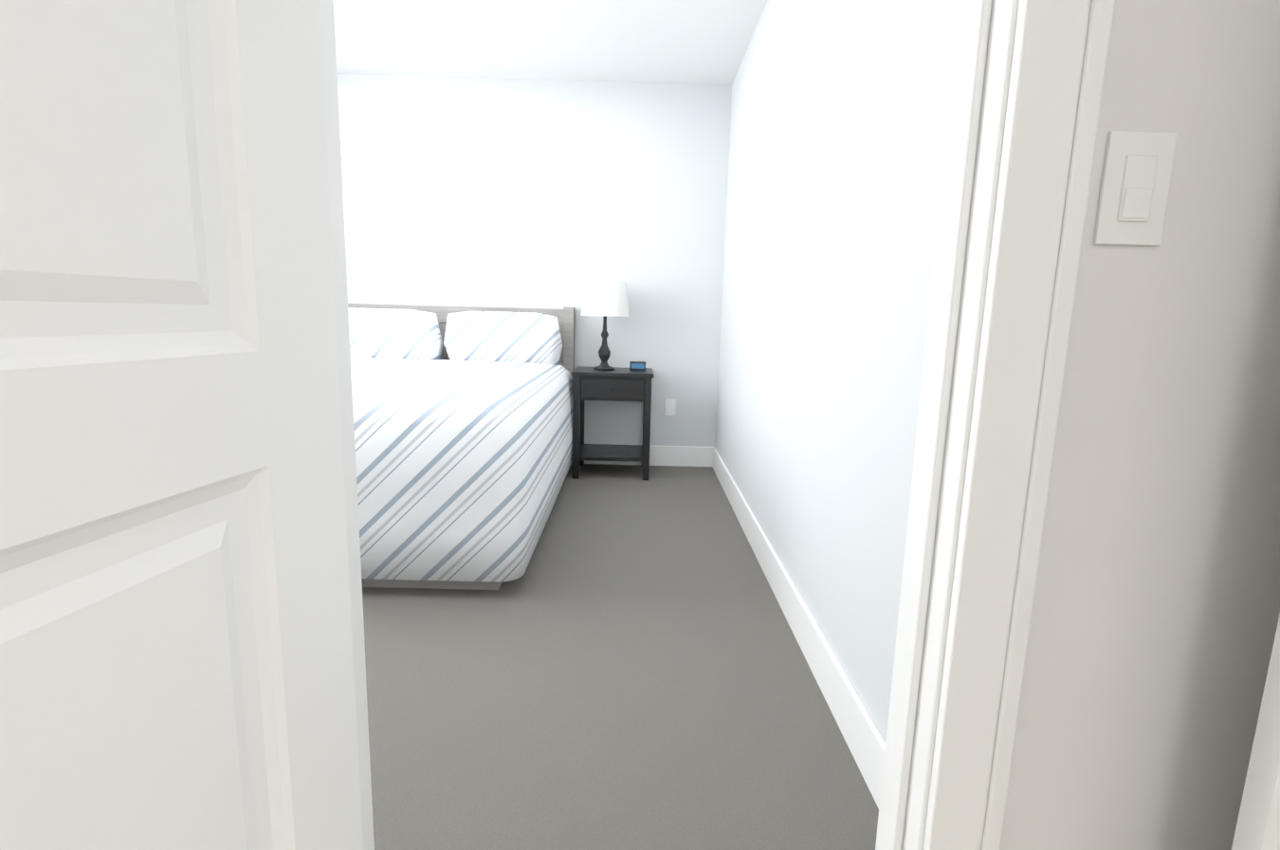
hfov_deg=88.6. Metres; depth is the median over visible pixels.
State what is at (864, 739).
baseboard
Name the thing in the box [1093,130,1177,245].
light switch
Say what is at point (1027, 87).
door frame
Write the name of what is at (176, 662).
bedroom door
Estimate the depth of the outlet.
4.37 m
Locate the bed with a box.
[347,303,574,589]
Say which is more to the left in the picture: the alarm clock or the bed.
the bed
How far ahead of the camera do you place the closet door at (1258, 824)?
0.67 m
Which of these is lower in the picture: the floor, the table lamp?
the floor
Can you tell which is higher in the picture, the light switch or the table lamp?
the light switch
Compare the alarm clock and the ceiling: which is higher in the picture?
the ceiling
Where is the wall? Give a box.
[337,0,1279,849]
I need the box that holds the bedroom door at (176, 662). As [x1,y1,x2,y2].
[0,0,363,849]
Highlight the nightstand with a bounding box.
[571,365,653,480]
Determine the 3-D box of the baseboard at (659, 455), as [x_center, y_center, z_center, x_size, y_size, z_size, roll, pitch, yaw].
[-1.530,0.166,4.404,4.070,0.140,0.014,1,10,0]
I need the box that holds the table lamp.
[581,279,629,369]
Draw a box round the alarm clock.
[629,361,645,370]
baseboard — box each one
[584,445,709,466]
[709,446,885,807]
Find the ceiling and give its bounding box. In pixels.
[333,0,767,85]
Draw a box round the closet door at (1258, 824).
[1231,613,1279,849]
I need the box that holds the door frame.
[319,0,1115,849]
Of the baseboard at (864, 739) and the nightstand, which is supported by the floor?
the nightstand
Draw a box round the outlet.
[664,399,676,416]
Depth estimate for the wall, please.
1.42 m
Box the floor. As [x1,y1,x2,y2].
[362,463,878,849]
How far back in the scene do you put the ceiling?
3.42 m

